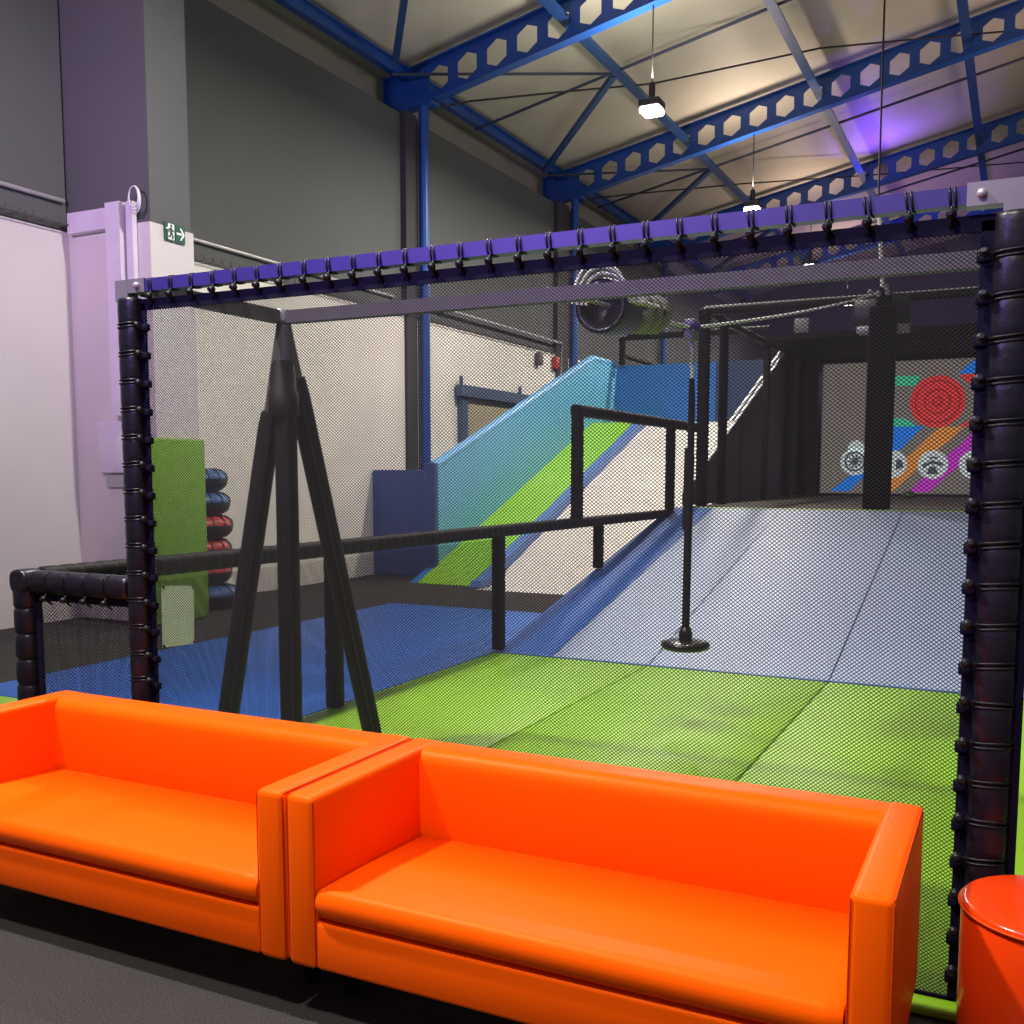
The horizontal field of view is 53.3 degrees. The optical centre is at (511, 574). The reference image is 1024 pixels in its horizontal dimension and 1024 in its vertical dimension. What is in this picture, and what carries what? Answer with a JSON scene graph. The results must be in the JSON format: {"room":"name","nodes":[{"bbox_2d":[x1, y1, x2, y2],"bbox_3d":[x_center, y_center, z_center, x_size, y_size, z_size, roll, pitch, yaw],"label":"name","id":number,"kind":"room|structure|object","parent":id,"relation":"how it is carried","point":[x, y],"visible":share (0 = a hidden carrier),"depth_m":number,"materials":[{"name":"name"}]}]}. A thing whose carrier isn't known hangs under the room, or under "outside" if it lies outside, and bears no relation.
{"room":"indoor play centre","nodes":[
{"label":"indoor play centre","id":0,"kind":"room"},
{"bbox_2d":[0,0,83,629],"bbox_3d":[-7.931,-3.099,5.331,0.600,8.300,13.000,3,6,26],"label":"wall","id":1,"kind":"structure","parent":0,"point":[40,507],"depth_m":10.65,"materials":[{"name":"paint"}]},
{"bbox_2d":[0,181,64,203],"bbox_3d":[-6.340,-3.688,7.817,0.052,0.062,6.950,3,6,26],"label":"conduit","id":2,"kind":"object","parent":1,"relation":"attached to","point":[2,183],"visible":1,"depth_m":10.54,"materials":[{"name":"grey metal"}]},
{"bbox_2d":[0,201,68,227],"bbox_3d":[-6.287,-3.443,7.812,0.135,0.076,6.956,3,6,26],"label":"cable tray","id":3,"kind":"object","parent":1,"relation":"attached to","point":[2,209],"visible":1,"depth_m":10.50,"materials":[{"name":"metal"}]},
{"bbox_2d":[184,0,758,591],"bbox_3d":[2.358,-4.606,25.521,0.450,7.370,31.150,3,6,26],"label":"wall","id":4,"kind":"structure","parent":0,"point":[289,160],"depth_m":14.81,"materials":[{"name":"paint"}]},
{"bbox_2d":[193,237,394,297],"bbox_3d":[-3.138,-4.228,13.958,0.052,0.062,5.560,3,6,26],"label":"conduit","id":5,"kind":"object","parent":4,"relation":"attached to","point":[197,240],"visible":0.33,"depth_m":13.21,"materials":[{"name":"grey metal"}]},
{"bbox_2d":[194,254,556,353],"bbox_3d":[-1.677,-4.294,16.821,0.135,0.076,11.946,3,6,26],"label":"cable tray","id":6,"kind":"object","parent":4,"relation":"attached to","point":[203,261],"visible":0.4,"depth_m":15.29,"materials":[{"name":"metal"}]},
{"bbox_2d":[398,110,417,469],"bbox_3d":[-1.735,-3.779,16.914,0.200,7.400,0.320,3,6,26],"label":"trim","id":7,"kind":"structure","parent":4,"relation":"attached to","point":[407,120],"depth_m":16.66,"materials":[{"name":"grey paint"}]},
{"bbox_2d":[455,376,528,443],"bbox_3d":[0.125,-2.093,20.538,0.160,3.340,4.900,3,6,26],"label":"sliding door","id":8,"kind":"structure","parent":4,"relation":"in","point":[460,381],"depth_m":18.94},
{"bbox_2d":[451,311,561,374],"bbox_3d":[-0.117,-4.453,19.855,0.060,0.770,5.380,3,6,26],"label":"conduit","id":9,"kind":"object","parent":4,"relation":"attached to","point":[461,313],"visible":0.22,"depth_m":19.99,"materials":[{"name":"metal"}]},
{"bbox_2d":[535,352,542,365],"bbox_3d":[0.568,-4.480,21.261,0.100,0.250,0.200,3,6,26],"label":"wall box","id":10,"kind":"object","parent":4,"relation":"attached to","point":[536,352],"visible":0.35,"depth_m":21.19,"materials":[{"name":"metal"}]},
{"bbox_2d":[552,357,559,368],"bbox_3d":[0.945,-4.554,22.019,0.100,0.250,0.200,3,6,26],"label":"wall box","id":11,"kind":"object","parent":4,"relation":"attached to","point":[552,357],"visible":0.42,"depth_m":21.94,"materials":[{"name":"red plastic"}]},
{"bbox_2d":[552,200,568,377],"bbox_3d":[1.024,-4.320,22.451,0.200,7.400,0.600,3,6,26],"label":"trim","id":12,"kind":"structure","parent":4,"relation":"attached to","point":[561,211],"depth_m":22.10,"materials":[{"name":"grey paint"}]},
{"bbox_2d":[207,0,738,303],"bbox_3d":[1.633,-8.738,25.478,0.420,1.200,31.150,3,6,26],"label":"ceiling beam","id":13,"kind":"structure","parent":0,"point":[254,13],"depth_m":16.76,"materials":[{"name":"blue metal"}]},
{"bbox_2d":[0,574,955,1023],"bbox_3d":[4.189,-0.013,17.538,20.000,0.200,45.000,3,6,26],"label":"floor","id":14,"kind":"structure","parent":0,"point":[62,962],"depth_m":3.27,"materials":[{"name":"grey concrete"}]},
{"bbox_2d":[0,696,17,704],"bbox_3d":[-3.119,0.979,6.175,2.640,0.024,1.470,3,6,26],"label":"floor mat","id":15,"kind":"object","parent":14,"relation":"on","point":[3,700],"visible":0.02,"depth_m":7.11,"materials":[{"name":"plastic"}]},
{"bbox_2d":[57,0,198,620],"bbox_3d":[-4.376,-3.816,11.127,1.780,8.600,0.620,3,6,26],"label":"wall pier","id":16,"kind":"object","parent":14,"relation":"on","point":[123,62],"visible":0.48,"depth_m":10.76,"materials":[{"name":"paint"}]},
{"bbox_2d":[67,200,138,415],"bbox_3d":[-4.308,-1.672,10.883,0.910,4.378,0.110,3,6,26],"label":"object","id":17,"kind":"object","parent":16,"relation":"attached to","point":[119,224],"visible":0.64,"depth_m":10.59,"materials":[{"name":"paint"}]},
{"bbox_2d":[127,185,140,213],"bbox_3d":[-3.857,-3.813,10.393,0.184,0.286,0.042,3,6,26],"label":"cable coil","id":18,"kind":"object","parent":17,"relation":"hanging from","point":[138,202],"visible":1,"depth_m":10.38,"materials":[{"name":"white plastic"}]},
{"bbox_2d":[98,421,123,486],"bbox_3d":[-4.255,-1.284,10.928,0.400,0.700,0.070,3,6,26],"label":"box","id":19,"kind":"object","parent":16,"relation":"attached to","point":[109,432],"visible":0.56,"depth_m":10.91,"materials":[{"name":"white plastic"}]},
{"bbox_2d":[163,221,184,244],"bbox_3d":[-3.555,-3.595,10.762,0.025,0.185,0.290,3,6,26],"label":"exit sign","id":20,"kind":"object","parent":16,"relation":"attached to","point":[175,233],"visible":1,"depth_m":10.75,"materials":[{"name":"green plastic"}]},
{"bbox_2d":[151,438,208,623],"bbox_3d":[-3.595,-0.466,10.923,0.080,1.955,0.865,3,6,26],"label":"pad","id":21,"kind":"object","parent":14,"relation":"on","point":[179,440],"visible":0.28,"depth_m":10.91,"materials":[{"name":"plastic"}]},
{"bbox_2d":[0,690,410,983],"bbox_3d":[-1.283,0.899,3.672,1.736,0.682,0.728,3,6,26],"label":"sofa","id":22,"kind":"object","parent":14,"relation":"on","point":[172,817],"visible":0.8,"depth_m":3.56,"materials":[{"name":"orange leather"}]},
{"bbox_2d":[208,583,234,608],"bbox_3d":[-3.584,0.255,12.151,0.707,0.277,0.691,3,6,26],"label":"tube","id":23,"kind":"object","parent":14,"relation":"on","point":[211,599],"visible":0.16,"depth_m":11.90,"materials":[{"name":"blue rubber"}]},
{"bbox_2d":[208,568,231,584],"bbox_3d":[-3.687,-0.023,12.175,0.707,0.277,0.691,3,6,26],"label":"tube","id":24,"kind":"object","parent":23,"relation":"on","point":[223,570],"visible":0.06,"depth_m":11.98,"materials":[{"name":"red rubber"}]},
{"bbox_2d":[207,538,231,550],"bbox_3d":[-3.686,-0.296,12.148,0.707,0.277,0.691,3,6,26],"label":"tube","id":25,"kind":"object","parent":24,"relation":"on","point":[218,539],"visible":0.17,"depth_m":11.98,"materials":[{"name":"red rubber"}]},
{"bbox_2d":[206,514,232,538],"bbox_3d":[-3.656,-0.567,12.107,0.707,0.277,0.691,3,6,26],"label":"tube","id":26,"kind":"object","parent":25,"relation":"on","point":[217,518],"visible":0.2,"depth_m":11.92,"materials":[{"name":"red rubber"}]},
{"bbox_2d":[206,491,230,514],"bbox_3d":[-3.686,-0.841,12.095,0.707,0.277,0.691,3,6,26],"label":"tube","id":27,"kind":"object","parent":26,"relation":"on","point":[213,504],"visible":0.19,"depth_m":11.91,"materials":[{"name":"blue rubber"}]},
{"bbox_2d":[205,468,227,491],"bbox_3d":[-3.715,-1.115,12.082,0.707,0.277,0.691,3,6,26],"label":"tube","id":28,"kind":"object","parent":27,"relation":"on","point":[208,473],"visible":0.19,"depth_m":11.92,"materials":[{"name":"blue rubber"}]},
{"bbox_2d":[0,603,540,719],"bbox_3d":[-1.517,0.669,9.345,2.680,0.024,5.640,3,6,26],"label":"floor mat","id":29,"kind":"object","parent":14,"relation":"on","point":[7,689],"visible":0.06,"depth_m":8.47,"materials":[{"name":"blue plastic"}]},
{"bbox_2d":[373,470,424,575],"bbox_3d":[-1.659,-0.801,15.934,1.150,1.645,0.120,3,6,26],"label":"mat","id":30,"kind":"object","parent":14,"relation":"on","point":[385,495],"visible":0.27,"depth_m":15.91,"materials":[{"name":"blue plastic"}]},
{"bbox_2d":[416,99,439,469],"bbox_3d":[-1.401,-3.930,17.130,0.285,7.660,0.332,3,6,26],"label":"steel column","id":31,"kind":"structure","parent":14,"relation":"on","point":[423,230],"depth_m":16.88,"materials":[{"name":"blue metal"}]},
{"bbox_2d":[382,0,672,113],"bbox_3d":[3.737,-9.016,14.191,13.062,3.383,0.240,3,6,26],"label":"rafter","id":32,"kind":"object","parent":31,"relation":"on","point":[398,95],"visible":0.97,"depth_m":16.18,"materials":[{"name":"blue paint"}]},
{"bbox_2d":[273,0,753,301],"bbox_3d":[1.415,-8.933,23.375,0.210,0.170,34.500,3,6,26],"label":"beam","id":33,"kind":"structure","parent":32,"relation":"attached to","point":[306,10],"depth_m":17.67,"materials":[{"name":"blue metal"}]},
{"bbox_2d":[709,208,1002,294],"bbox_3d":[12.267,-10.690,31.311,13.062,3.383,0.240,3,6,26],"label":"rafter","id":34,"kind":"object","parent":33,"relation":"attached to","point":[934,215],"visible":0.23,"depth_m":32.19,"materials":[{"name":"blue paint"}]},
{"bbox_2d":[638,5,664,117],"bbox_3d":[2.086,-7.626,15.150,0.320,1.554,0.320,3,6,26],"label":"pendant lamp","id":35,"kind":"object","parent":32,"relation":"hanging from","point":[653,106],"visible":1,"depth_m":15.12,"materials":[{"name":"metal"}]},
{"bbox_2d":[639,105,663,117],"bbox_3d":[2.084,-6.895,15.222,0.300,0.085,0.300,3,6,26],"label":"diffuser","id":36,"kind":"object","parent":35,"relation":"attached to","point":[648,111],"depth_m":15.13,"materials":[{"name":"white plastic"}]},
{"bbox_2d":[537,0,832,284],"bbox_3d":[4.229,-9.203,22.508,0.175,0.132,33.500,3,6,26],"label":"strut","id":37,"kind":"object","parent":32,"relation":"attached to","point":[551,6],"visible":0.56,"depth_m":18.35,"materials":[{"name":"blue paint"}]},
{"bbox_2d":[392,0,407,64],"bbox_3d":[-1.470,-8.110,14.127,0.100,0.588,3.902,-1,6,-11],"label":"diagonal brace","id":38,"kind":"object","parent":37,"relation":"attached to","point":[403,4],"visible":1,"depth_m":15.13,"materials":[{"name":"blue paint"}]},
{"bbox_2d":[391,72,609,75],"bbox_3d":[-0.083,-8.383,17.115,3.986,0.603,0.048,-2,6,-21],"label":"brace","id":39,"kind":"object","parent":37,"relation":"attached to","point":[555,73],"visible":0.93,"depth_m":17.18,"materials":[{"name":"metal"}]},
{"bbox_2d":[542,75,616,173],"bbox_3d":[1.239,-8.643,19.768,0.100,0.654,3.956,-2,6,-16],"label":"diagonal brace","id":40,"kind":"object","parent":37,"relation":"attached to","point":[610,80],"visible":0.86,"depth_m":19.50,"materials":[{"name":"blue paint"}]},
{"bbox_2d":[550,168,706,175],"bbox_3d":[2.681,-8.926,22.661,3.986,0.603,0.048,-2,6,-21],"label":"brace","id":41,"kind":"object","parent":37,"relation":"attached to","point":[693,169],"visible":0.79,"depth_m":22.45,"materials":[{"name":"metal"}]},
{"bbox_2d":[474,0,791,130],"bbox_3d":[4.866,-9.288,16.160,12.411,2.634,0.056,3,6,26],"label":"rod","id":42,"kind":"object","parent":37,"relation":"attached to","point":[783,1],"visible":1,"depth_m":17.51,"materials":[{"name":"metal"}]},
{"bbox_2d":[651,170,711,220],"bbox_3d":[4.002,-9.185,25.314,0.100,0.654,3.956,-2,6,-16],"label":"diagonal brace","id":43,"kind":"object","parent":37,"relation":"attached to","point":[705,174],"visible":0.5,"depth_m":24.77,"materials":[{"name":"blue paint"}]},
{"bbox_2d":[708,230,772,272],"bbox_3d":[6.846,-9.743,31.020,0.100,0.654,3.956,-2,6,-16],"label":"diagonal brace","id":44,"kind":"object","parent":37,"relation":"attached to","point":[765,233],"visible":0.29,"depth_m":31.31,"materials":[{"name":"blue paint"}]},
{"bbox_2d":[598,57,1023,208],"bbox_3d":[7.629,-9.831,21.706,12.411,2.634,0.056,3,6,26],"label":"rod","id":45,"kind":"object","parent":37,"relation":"attached to","point":[1021,58],"visible":1,"depth_m":22.18,"materials":[{"name":"metal"}]},
{"bbox_2d":[732,148,1023,239],"bbox_3d":[10.472,-10.389,27.412,12.411,2.634,0.056,3,6,26],"label":"rod","id":46,"kind":"object","parent":37,"relation":"attached to","point":[1021,149],"visible":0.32,"depth_m":27.00,"materials":[{"name":"blue metal"}]},
{"bbox_2d":[763,0,907,255],"bbox_3d":[6.622,-9.636,21.273,0.175,0.132,33.500,3,6,26],"label":"strut","id":47,"kind":"object","parent":32,"relation":"attached to","point":[772,6],"visible":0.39,"depth_m":19.47,"materials":[{"name":"blue paint"}]},
{"bbox_2d":[956,0,987,180],"bbox_3d":[8.997,-10.065,20.048,0.175,0.132,33.500,3,6,26],"label":"strut","id":48,"kind":"object","parent":32,"relation":"attached to","point":[962,5],"visible":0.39,"depth_m":20.95,"materials":[{"name":"blue paint"}]},
{"bbox_2d":[303,653,644,747],"bbox_3d":[-0.591,0.944,6.567,1.412,0.027,4.780,3,6,26],"label":"floor mat","id":49,"kind":"object","parent":14,"relation":"on","point":[492,655],"visible":0.19,"depth_m":7.13,"materials":[{"name":"plastic"}]},
{"bbox_2d":[218,308,380,732],"bbox_3d":[-1.163,-0.159,5.561,0.550,2.388,0.890,3,6,26],"label":"tripod","id":50,"kind":"object","parent":49,"relation":"on","point":[263,500],"visible":0.45,"depth_m":5.18,"materials":[{"name":"grey metal"}]},
{"bbox_2d":[38,404,700,718],"bbox_3d":[0.187,-0.497,9.537,0.123,2.283,10.740,3,6,26],"label":"railing","id":51,"kind":"object","parent":49,"relation":"on","point":[117,566],"visible":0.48,"depth_m":7.14,"materials":[{"name":"black metal"}]},
{"bbox_2d":[161,586,194,647],"bbox_3d":[-1.807,0.224,5.536,0.016,0.343,0.243,3,6,26],"label":"notice sheet","id":52,"kind":"object","parent":51,"relation":"attached to","point":[176,588],"visible":0.62,"depth_m":5.53,"materials":[{"name":"white paper"}]},
{"bbox_2d":[569,195,586,367],"bbox_3d":[1.443,-4.488,22.836,0.285,7.660,0.332,3,6,26],"label":"steel column","id":53,"kind":"structure","parent":14,"relation":"on","point":[574,211],"depth_m":22.52,"materials":[{"name":"metal"}]},
{"bbox_2d":[542,0,1023,203],"bbox_3d":[6.580,-9.574,19.898,13.062,3.383,0.240,3,6,26],"label":"rafter","id":54,"kind":"object","parent":53,"relation":"on","point":[561,190],"visible":0.96,"depth_m":20.37,"materials":[{"name":"blue paint"}]},
{"bbox_2d":[437,31,1003,108],"bbox_3d":[5.547,-9.241,18.607,14.038,2.672,0.749,-1,6,-11],"label":"cable","id":55,"kind":"object","parent":54,"relation":"hanging from","point":[957,35],"visible":0.82,"depth_m":18.28,"materials":[{"name":"metal"}]},
{"bbox_2d":[743,134,761,210],"bbox_3d":[4.929,-8.184,20.857,0.320,1.554,0.320,3,6,26],"label":"pendant lamp","id":56,"kind":"object","parent":54,"relation":"hanging from","point":[752,204],"visible":0.76,"depth_m":20.82,"materials":[{"name":"metal"}]},
{"bbox_2d":[744,206,759,210],"bbox_3d":[4.928,-7.453,20.929,0.300,0.085,0.300,3,6,26],"label":"diffuser","id":57,"kind":"object","parent":56,"relation":"attached to","point":[746,208],"depth_m":20.80,"materials":[{"name":"white plastic"}]},
{"bbox_2d":[587,161,1023,199],"bbox_3d":[8.867,-9.938,25.732,16.002,2.673,1.052,-2,6,-20],"label":"cable","id":58,"kind":"object","parent":54,"relation":"hanging from","point":[1023,161],"visible":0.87,"depth_m":24.98,"materials":[{"name":"metal"}]},
{"bbox_2d":[410,355,780,594],"bbox_3d":[1.957,-2.127,17.518,3.870,4.005,8.650,3,6,26],"label":"slide","id":59,"kind":"object","parent":14,"relation":"on","point":[593,358],"visible":0.38,"depth_m":17.45,"materials":[{"name":"blue plastic"}]},
{"bbox_2d":[619,325,769,364],"bbox_3d":[4.734,-4.899,23.088,3.167,0.637,4.767,3,6,26],"label":"frame","id":60,"kind":"object","parent":59,"relation":"on","point":[765,327],"visible":0.38,"depth_m":21.35,"materials":[{"name":"metal"}]},
{"bbox_2d":[285,738,923,1023],"bbox_3d":[0.245,0.976,2.918,1.657,0.682,0.728,3,6,26],"label":"sofa","id":61,"kind":"object","parent":14,"relation":"on","point":[526,888],"visible":1,"depth_m":2.86,"materials":[{"name":"orange leather"}]},
{"bbox_2d":[489,666,826,781],"bbox_3d":[0.690,1.008,5.934,1.432,0.027,4.780,3,6,26],"label":"floor mat","id":62,"kind":"object","parent":14,"relation":"on","point":[654,669],"visible":0.31,"depth_m":6.47,"materials":[{"name":"plastic"}]},
{"bbox_2d":[660,262,667,363],"bbox_3d":[4.286,-5.046,28.543,0.285,7.660,0.332,3,6,26],"label":"steel column","id":63,"kind":"structure","parent":14,"relation":"on","point":[661,343],"depth_m":28.34,"materials":[{"name":"blue metal"}]},
{"bbox_2d":[638,110,1023,248],"bbox_3d":[9.424,-10.132,25.604,13.062,3.383,0.240,3,6,26],"label":"rafter","id":64,"kind":"object","parent":63,"relation":"on","point":[1011,121],"visible":0.63,"depth_m":25.50,"materials":[{"name":"blue paint"}]},
{"bbox_2d":[803,231,816,264],"bbox_3d":[7.772,-8.742,26.563,0.320,1.554,0.320,3,6,26],"label":"pendant lamp","id":65,"kind":"object","parent":64,"relation":"hanging from","point":[809,253],"visible":0.2,"depth_m":26.54,"materials":[{"name":"black metal"}]},
{"bbox_2d":[493,507,968,693],"bbox_3d":[3.572,0.040,10.028,5.740,1.157,5.250,3,6,26],"label":"ramp","id":66,"kind":"object","parent":14,"relation":"on","point":[676,508],"visible":0.39,"depth_m":9.69,"materials":[{"name":"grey plastic"}]},
{"bbox_2d":[696,495,1023,512],"bbox_3d":[7.857,-0.543,16.006,8.120,1.165,9.580,3,6,26],"label":"platform","id":67,"kind":"object","parent":14,"relation":"on","point":[819,497],"visible":0.19,"depth_m":15.28,"materials":[{"name":"carpet"}]},
{"bbox_2d":[681,351,808,504],"bbox_3d":[4.384,-2.755,18.133,0.222,2.840,8.488,3,6,26],"label":"wall","id":68,"kind":"structure","parent":67,"relation":"on","point":[784,354],"depth_m":19.45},
{"bbox_2d":[695,287,978,505],"bbox_3d":[6.751,-2.365,14.668,7.082,2.746,4.632,3,6,26],"label":"frame","id":69,"kind":"object","parent":67,"relation":"on","point":[971,288],"visible":0.43,"depth_m":14.23,"materials":[{"name":"black metal"}]},
{"bbox_2d":[760,323,976,494],"bbox_3d":[9.534,-2.794,18.248,9.300,2.910,4.300,3,6,26],"label":"booth","id":70,"kind":"object","parent":67,"relation":"on","point":[972,325],"visible":0.21,"depth_m":19.22,"materials":[{"name":"carpet"}]},
{"bbox_2d":[794,313,810,332],"bbox_3d":[5.203,-4.473,18.277,0.274,0.419,0.236,3,6,26],"label":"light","id":71,"kind":"object","parent":70,"relation":"on","point":[797,319],"visible":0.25,"depth_m":18.18,"materials":[{"name":"metal"}]},
{"bbox_2d":[816,354,975,496],"bbox_3d":[9.554,-2.912,20.066,6.880,2.830,0.100,3,6,26],"label":"mural","id":72,"kind":"object","parent":70,"relation":"attached to","point":[954,356],"visible":0.36,"depth_m":20.75,"materials":[{"name":"multicoloured paint"}]},
{"bbox_2d":[862,284,897,509],"bbox_3d":[4.481,-2.143,12.474,0.330,2.701,0.401,3,6,26],"label":"pillar","id":73,"kind":"structure","parent":67,"relation":"on","point":[880,289],"depth_m":12.39,"materials":[{"name":"fabric"}]},
{"bbox_2d":[584,292,879,328],"bbox_3d":[2.266,-2.313,8.370,0.050,1.372,8.948,3,6,28],"label":"rope","id":74,"kind":"object","parent":73,"relation":"attached to","point":[606,305],"visible":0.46,"depth_m":7.43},
{"bbox_2d":[575,278,671,336],"bbox_3d":[0.609,-1.375,5.388,0.268,0.301,0.791,3,6,26],"label":"drum","id":75,"kind":"object","parent":74,"relation":"hanging from","point":[606,279],"visible":0.38,"depth_m":5.15,"materials":[{"name":"black metal"}]},
{"bbox_2d":[573,267,660,307],"bbox_3d":[0.531,-1.431,5.030,0.477,0.204,0.163,-1,6,-12],"label":"rope loop","id":76,"kind":"object","parent":75,"relation":"hanging from","point":[602,272],"visible":0.27,"depth_m":5.00,"materials":[{"name":"white fabric"}]},
{"bbox_2d":[682,318,700,366],"bbox_3d":[1.114,-1.431,6.337,0.084,0.292,0.126,3,6,26],"label":"trolley","id":77,"kind":"object","parent":74,"relation":"hanging from","point":[695,320],"visible":0.48,"depth_m":6.29,"materials":[{"name":"metal"}]},
{"bbox_2d":[877,218,883,286],"bbox_3d":[4.444,-3.995,12.312,0.124,1.053,0.044,3,6,26],"label":"rope","id":78,"kind":"object","parent":73,"relation":"attached to","point":[879,219],"visible":0.36,"depth_m":12.30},
{"bbox_2d":[851,256,912,335],"bbox_3d":[4.649,-3.495,12.802,0.700,0.940,0.330,3,6,26],"label":"projector","id":79,"kind":"object","parent":73,"relation":"attached to","point":[886,280],"visible":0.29,"depth_m":12.70,"materials":[{"name":"black plastic"}]},
{"bbox_2d":[856,325,867,335],"bbox_3d":[4.490,-3.083,12.905,0.240,0.100,0.260,3,6,26],"label":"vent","id":80,"kind":"object","parent":79,"relation":"attached to","point":[863,327],"depth_m":12.82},
{"bbox_2d":[897,323,909,333],"bbox_3d":[4.830,-3.067,12.737,0.240,0.100,0.260,3,6,26],"label":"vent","id":81,"kind":"object","parent":79,"relation":"attached to","point":[900,325],"depth_m":12.61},
{"bbox_2d":[902,491,915,497],"bbox_3d":[7.582,-1.529,19.512,0.280,0.135,0.280,3,6,26],"label":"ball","id":82,"kind":"object","parent":67,"relation":"on","point":[905,491],"visible":0.57,"depth_m":19.42,"materials":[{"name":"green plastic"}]},
{"bbox_2d":[737,682,1023,1021],"bbox_3d":[1.980,1.072,5.298,1.432,0.027,4.780,3,6,26],"label":"floor mat","id":83,"kind":"object","parent":14,"relation":"on","point":[924,1005],"visible":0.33,"depth_m":5.47,"materials":[{"name":"plastic"}]},
{"bbox_2d":[9,176,1023,1001],"bbox_3d":[0.297,0.005,3.928,5.339,2.384,1.012,3,6,26],"label":"cage","id":84,"kind":"object","parent":83,"relation":"on","point":[989,706],"visible":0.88,"depth_m":3.38,"materials":[{"name":"black fabric"}]},
{"bbox_2d":[956,875,1023,1023],"bbox_3d":[1.394,1.093,2.654,0.449,0.485,0.449,3,6,26],"label":"barrel","id":85,"kind":"object","parent":14,"relation":"on","point":[990,976],"visible":1,"depth_m":2.58,"materials":[{"name":"red plastic"}]},
{"bbox_2d":[959,875,1023,938],"bbox_3d":[1.394,0.864,2.631,0.444,0.026,0.444,3,6,26],"label":"cushion","id":86,"kind":"object","parent":85,"relation":"on","point":[994,905],"depth_m":2.64,"materials":[{"name":"red leather"}]},
{"bbox_2d":[258,0,1023,299],"bbox_3d":[5.860,-9.952,15.846,16.400,3.561,45.200,3,6,26],"label":"ceiling","id":87,"kind":"structure","parent":0,"point":[431,27],"depth_m":20.09,"materials":[{"name":"metal"}]},
{"bbox_2d":[878,0,885,195],"bbox_3d":[4.403,-6.709,12.067,0.044,4.400,0.024,3,6,26],"label":"wire","id":88,"kind":"object","parent":87,"relation":"hanging from","point":[884,3],"visible":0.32,"depth_m":12.15,"materials":[{"name":"black metal"}]},
{"bbox_2d":[661,365,709,652],"bbox_3d":[1.107,-0.408,6.429,0.312,1.786,0.312,3,6,26],"label":"swing","id":89,"kind":"object","parent":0,"point":[692,368],"visible":0.59,"depth_m":6.41,"materials":[{"name":"black plastic"}]},
{"bbox_2d":[739,232,980,496],"bbox_3d":[15.807,-8.463,36.158,16.400,13.000,0.400,3,6,26],"label":"wall","id":90,"kind":"structure","parent":0,"point":[970,234],"depth_m":36.68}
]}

